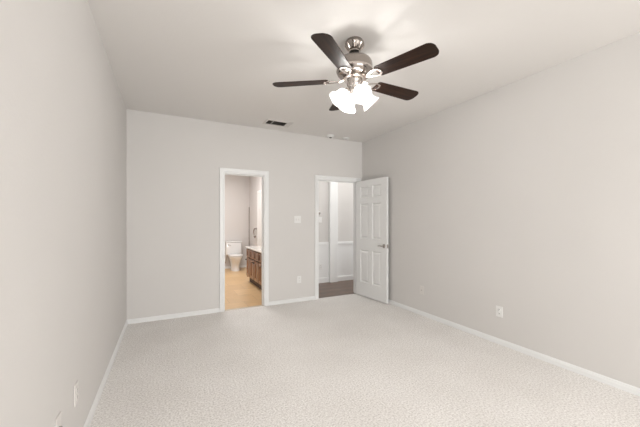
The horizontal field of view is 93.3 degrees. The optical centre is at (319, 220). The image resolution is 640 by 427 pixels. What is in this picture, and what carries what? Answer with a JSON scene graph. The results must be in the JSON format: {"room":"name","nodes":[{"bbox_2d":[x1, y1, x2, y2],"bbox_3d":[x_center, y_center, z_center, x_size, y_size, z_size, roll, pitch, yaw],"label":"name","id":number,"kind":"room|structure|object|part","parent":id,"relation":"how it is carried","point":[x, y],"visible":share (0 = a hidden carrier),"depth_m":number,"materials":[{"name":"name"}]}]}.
{"room":"empty bedroom","nodes":[
{"label":"empty bedroom","id":0,"kind":"room"},
{"bbox_2d":[0,0,126,426],"bbox_3d":[-0.807,-0.050,0.456,0.120,2.740,7.784,0,0,-27],"label":"wall","id":1,"kind":"structure","parent":0,"point":[63,111],"depth_m":1.40,"materials":[{"name":"paint"}]},
{"bbox_2d":[55,411,62,426],"bbox_3d":[-1.216,0.968,1.412,0.018,0.116,0.072,0,0,-27],"label":"wall outlet","id":2,"kind":"object","parent":1,"relation":"attached to","point":[58,419],"visible":1,"depth_m":1.40,"materials":[{"name":"plastic"}]},
{"bbox_2d":[74,380,77,406],"bbox_3d":[-1.363,0.968,1.691,0.009,0.116,0.072,0,0,-27],"label":"wall outlet","id":3,"kind":"object","parent":1,"relation":"attached to","point":[76,384],"visible":1,"depth_m":1.68,"materials":[{"name":"plastic"}]},
{"bbox_2d":[83,320,127,426],"bbox_3d":[-0.748,1.291,0.486,0.013,0.058,7.544,0,0,-27],"label":"baseboard","id":4,"kind":"structure","parent":1,"relation":"attached to","point":[98,395],"depth_m":2.38,"materials":[{"name":"white paint"}]},
{"bbox_2d":[225,175,248,266],"bbox_3d":[-2.924,-0.050,8.173,2.240,2.740,0.120,0,0,-27],"label":"wall","id":5,"kind":"structure","parent":0,"point":[236,187],"depth_m":8.42,"materials":[{"name":"white paint"}]},
{"bbox_2d":[225,265,245,268],"bbox_3d":[-2.894,1.291,8.114,2.000,0.058,0.013,0,0,-27],"label":"baseboard","id":6,"kind":"structure","parent":5,"relation":"attached to","point":[242,266],"depth_m":8.38,"materials":[{"name":"white paint"}]},
{"bbox_2d":[127,109,361,319],"bbox_3d":[-0.822,-0.050,4.747,3.746,2.740,0.120,0,0,-27],"label":"wall","id":7,"kind":"structure","parent":0,"point":[174,163],"depth_m":4.24,"materials":[{"name":"paint"}]},
{"bbox_2d":[127,308,219,323],"bbox_3d":[-1.955,1.291,4.096,1.136,0.058,0.013,0,0,-27],"label":"baseboard","id":8,"kind":"structure","parent":7,"relation":"attached to","point":[208,311],"depth_m":4.07,"materials":[{"name":"white paint"}]},
{"bbox_2d":[219,167,268,311],"bbox_3d":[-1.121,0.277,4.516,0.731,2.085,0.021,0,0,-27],"label":"trim","id":9,"kind":"structure","parent":7,"relation":"attached to","point":[221,170],"depth_m":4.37,"materials":[{"name":"white paint"}]},
{"bbox_2d":[225,305,263,310],"bbox_3d":[-1.140,1.316,4.553,0.583,0.008,0.038,0,0,-27],"label":"trim","id":10,"kind":"structure","parent":7,"relation":"attached to","point":[258,305],"depth_m":4.55,"materials":[{"name":"wood"}]},
{"bbox_2d":[269,296,314,305],"bbox_3d":[-0.442,1.291,4.866,0.798,0.058,0.013,0,0,-27],"label":"baseboard","id":11,"kind":"structure","parent":7,"relation":"attached to","point":[310,297],"depth_m":4.85,"materials":[{"name":"white paint"}]},
{"bbox_2d":[294,216,300,222],"bbox_3d":[-0.361,-0.017,4.903,0.117,0.116,0.020,0,0,-27],"label":"light switch","id":12,"kind":"object","parent":7,"relation":"attached to","point":[297,219],"visible":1,"depth_m":4.91,"materials":[{"name":"white plastic"}]},
{"bbox_2d":[315,175,360,299],"bbox_3d":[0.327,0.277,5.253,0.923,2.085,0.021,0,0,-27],"label":"trim","id":13,"kind":"structure","parent":7,"relation":"attached to","point":[317,177],"depth_m":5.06,"materials":[{"name":"white paint"}]},
{"bbox_2d":[356,177,387,303],"bbox_3d":[0.861,0.308,5.077,0.128,1.995,0.792,0,0,-31],"label":"door","id":14,"kind":"structure","parent":7,"relation":"in","point":[372,194],"depth_m":5.03,"materials":[{"name":"white paint"}]},
{"bbox_2d":[249,176,261,245],"bbox_3d":[-1.071,-0.050,6.868,0.120,2.740,3.886,0,0,-27],"label":"wall","id":15,"kind":"structure","parent":0,"point":[255,183],"depth_m":8.17,"materials":[{"name":"white paint"}]},
{"bbox_2d":[249,207,249,245],"bbox_3d":[-2.006,0.425,8.551,0.022,1.610,0.022,0,0,-27],"label":"trim","id":16,"kind":"structure","parent":15,"relation":"attached to","point":[249,207],"depth_m":8.54,"materials":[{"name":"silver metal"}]},
{"bbox_2d":[257,190,261,245],"bbox_3d":[-1.436,0.280,7.432,0.020,2.080,0.750,0,0,-27],"label":"trim","id":17,"kind":"structure","parent":15,"relation":"attached to","point":[259,191],"depth_m":7.74,"materials":[{"name":"white paint"}]},
{"bbox_2d":[258,193,261,245],"bbox_3d":[-1.433,0.312,7.433,0.010,2.000,0.610,0,0,-27],"label":"mirror","id":18,"kind":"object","parent":15,"relation":"in","point":[259,194],"depth_m":7.53,"materials":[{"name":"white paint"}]},
{"bbox_2d":[328,182,337,282],"bbox_3d":[0.282,-0.050,6.491,0.190,2.740,0.085,0,0,-27],"label":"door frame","id":19,"kind":"structure","parent":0,"point":[332,186],"depth_m":6.45,"materials":[{"name":"white paint"}]},
{"bbox_2d":[319,181,352,241],"bbox_3d":[0.606,-0.050,6.771,2.780,2.740,0.120,0,0,-27],"label":"wall","id":20,"kind":"structure","parent":0,"point":[345,190],"depth_m":6.62,"materials":[{"name":"white paint"}]},
{"bbox_2d":[319,277,328,282],"bbox_3d":[-0.205,1.265,6.270,0.880,0.110,0.014,0,0,-27],"label":"baseboard","id":21,"kind":"structure","parent":20,"relation":"attached to","point":[324,279],"depth_m":6.42,"materials":[{"name":"white paint"}]},
{"bbox_2d":[319,245,352,277],"bbox_3d":[0.636,0.925,6.712,2.780,0.790,0.012,0,0,-27],"label":"wainscoting","id":22,"kind":"structure","parent":20,"relation":"attached to","point":[345,252],"depth_m":6.61,"materials":[{"name":"white paint"}]},
{"bbox_2d":[319,241,352,245],"bbox_3d":[0.640,0.497,6.703,2.780,0.075,0.032,0,0,-27],"label":"trim","id":23,"kind":"structure","parent":20,"relation":"attached to","point":[341,242],"depth_m":6.60,"materials":[{"name":"white paint"}]},
{"bbox_2d":[338,275,352,280],"bbox_3d":[1.118,1.265,6.943,1.710,0.110,0.014,0,0,-27],"label":"baseboard","id":24,"kind":"structure","parent":20,"relation":"attached to","point":[345,277],"depth_m":6.65,"materials":[{"name":"white paint"}]},
{"bbox_2d":[88,0,639,141],"bbox_3d":[0.862,-1.480,1.305,3.866,0.120,7.784,0,0,-27],"label":"ceiling","id":25,"kind":"structure","parent":0,"point":[221,61],"depth_m":2.49,"materials":[{"name":"white paint"}]},
{"bbox_2d":[263,119,292,127],"bbox_3d":[-0.612,-1.415,4.390,0.390,0.011,0.230,0,0,-27],"label":"ceiling vent","id":26,"kind":"object","parent":25,"relation":"in","point":[267,121],"visible":1,"depth_m":4.39,"materials":[{"name":"metal"}]},
{"bbox_2d":[273,33,438,110],"bbox_3d":[0.319,-1.153,2.416,1.255,0.535,1.310,0,0,-27],"label":"ceiling fan","id":27,"kind":"object","parent":25,"relation":"hanging from","point":[354,67],"visible":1,"depth_m":2.29,"materials":[{"name":"brown wood"}]},
{"bbox_3d":[-0.156,-1.110,2.446,0.455,0.006,0.142,0,11,7],"label":"blade","id":28,"kind":"part","parent":27,"relation":"part of","materials":[{"name":"brown wood"}]},
{"bbox_3d":[0.088,-1.110,2.000,0.142,0.006,0.455,12,5,25],"label":"blade","id":29,"kind":"part","parent":27,"relation":"part of","materials":[{"name":"brown wood"}]},
{"bbox_3d":[0.192,-1.110,2.816,0.142,0.006,0.455,-11,2,-11],"label":"blade","id":30,"kind":"part","parent":27,"relation":"part of","materials":[{"name":"brown wood"}]},
{"bbox_3d":[0.176,-0.984,2.364,0.064,0.063,0.039,0,0,-27],"label":"bulb","id":31,"kind":"part","parent":27,"relation":"part of","materials":[{"name":"white glass"}]},
{"bbox_3d":[0.370,-0.984,2.418,0.064,0.063,0.039,0,0,-27],"label":"bulb","id":32,"kind":"part","parent":27,"relation":"part of","materials":[{"name":"white glass"}]},
{"bbox_3d":[0.652,-1.110,2.599,0.455,0.006,0.142,0,-11,-29],"label":"blade","id":33,"kind":"part","parent":27,"relation":"part of","materials":[{"name":"brown wood"}]},
{"bbox_3d":[0.588,-1.110,2.095,0.455,0.006,0.142,0,-11,43],"label":"blade","id":34,"kind":"part","parent":27,"relation":"part of","materials":[{"name":"brown wood"}]},
{"bbox_2d":[89,267,639,426],"bbox_3d":[0.715,1.395,3.477,5.573,0.150,11.790,0,0,-27],"label":"floor","id":35,"kind":"structure","parent":0,"point":[350,360],"depth_m":2.57,"materials":[{"name":"carpet"}]},
{"bbox_2d":[225,241,242,270],"bbox_3d":[-2.257,0.940,8.032,0.430,0.760,0.688,0,0,-27],"label":"toilet","id":36,"kind":"object","parent":35,"relation":"on","point":[233,249],"visible":0.97,"depth_m":8.08,"materials":[{"name":"white ceramic"}]},
{"bbox_3d":[-2.366,0.762,8.245,0.410,0.335,0.193,0,0,-27],"label":"tank","id":37,"kind":"part","parent":36,"relation":"part of","materials":[{"name":"white ceramic"}]},
{"bbox_3d":[-2.225,0.901,7.967,0.376,0.018,0.540,0,0,-27],"label":"seat lid","id":38,"kind":"part","parent":36,"relation":"part of","materials":[{"name":"white ceramic"}]},
{"bbox_2d":[245,249,261,289],"bbox_3d":[-1.005,0.957,5.957,0.587,0.725,1.630,0,0,-27],"label":"vanity cabinet","id":39,"kind":"object","parent":35,"relation":"on","point":[253,259],"visible":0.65,"depth_m":5.94,"materials":[{"name":"brown wood"}]},
{"bbox_3d":[-1.513,0.696,6.410,0.030,0.158,0.280,0,0,-27],"label":"drawer","id":40,"kind":"part","parent":39,"relation":"part of","materials":[{"name":"brown wood"}]},
{"bbox_3d":[-1.513,0.990,6.410,0.030,0.390,0.280,0,0,-27],"label":"cabinet door","id":41,"kind":"part","parent":39,"relation":"part of","materials":[{"name":"brown wood"}]},
{"bbox_3d":[-1.369,0.696,6.127,0.030,0.158,0.280,0,0,-27],"label":"drawer","id":42,"kind":"part","parent":39,"relation":"part of","materials":[{"name":"brown wood"}]},
{"bbox_3d":[-1.369,0.990,6.127,0.030,0.390,0.280,0,0,-27],"label":"cabinet door","id":43,"kind":"part","parent":39,"relation":"part of","materials":[{"name":"brown wood"}]},
{"bbox_2d":[245,246,261,252],"bbox_3d":[-0.999,0.534,5.960,0.574,0.119,1.670,0,0,-27],"label":"countertop","id":44,"kind":"structure","parent":39,"relation":"on","point":[254,248],"depth_m":6.08,"materials":[{"name":"stone"}]},
{"bbox_3d":[-1.226,0.696,5.845,0.030,0.158,0.280,0,0,-27],"label":"drawer","id":45,"kind":"part","parent":39,"relation":"part of","materials":[{"name":"brown wood"}]},
{"bbox_3d":[-1.226,0.990,5.845,0.030,0.390,0.280,0,0,-27],"label":"cabinet door","id":46,"kind":"part","parent":39,"relation":"part of","materials":[{"name":"brown wood"}]},
{"bbox_3d":[-1.082,0.696,5.562,0.030,0.158,0.280,0,0,-27],"label":"drawer","id":47,"kind":"part","parent":39,"relation":"part of","materials":[{"name":"brown wood"}]},
{"bbox_3d":[-1.082,0.990,5.562,0.030,0.390,0.280,0,0,-27],"label":"cabinet door","id":48,"kind":"part","parent":39,"relation":"part of","materials":[{"name":"brown wood"}]},
{"bbox_2d":[362,32,639,387],"bbox_3d":[2.559,-0.050,2.101,0.120,2.740,7.664,0,0,-27],"label":"wall","id":49,"kind":"structure","parent":0,"point":[521,197],"depth_m":2.94,"materials":[{"name":"paint"}]},
{"bbox_2d":[420,286,423,294],"bbox_3d":[1.412,0.968,4.201,0.018,0.116,0.072,0,0,-27],"label":"wall outlet","id":50,"kind":"object","parent":49,"relation":"attached to","point":[421,287],"visible":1,"depth_m":4.19,"materials":[{"name":"plastic"}]},
{"bbox_2d":[496,305,502,317],"bbox_3d":[1.914,0.972,3.225,0.009,0.116,0.072,0,0,-27],"label":"wall outlet","id":51,"kind":"object","parent":49,"relation":"attached to","point":[499,310],"visible":1,"depth_m":3.22,"materials":[{"name":"white plastic"}]},
{"bbox_2d":[388,299,639,396],"bbox_3d":[2.472,1.291,2.124,0.013,0.058,7.544,0,0,-27],"label":"baseboard","id":52,"kind":"structure","parent":49,"relation":"attached to","point":[620,385],"depth_m":2.90,"materials":[{"name":"white paint"}]}
]}

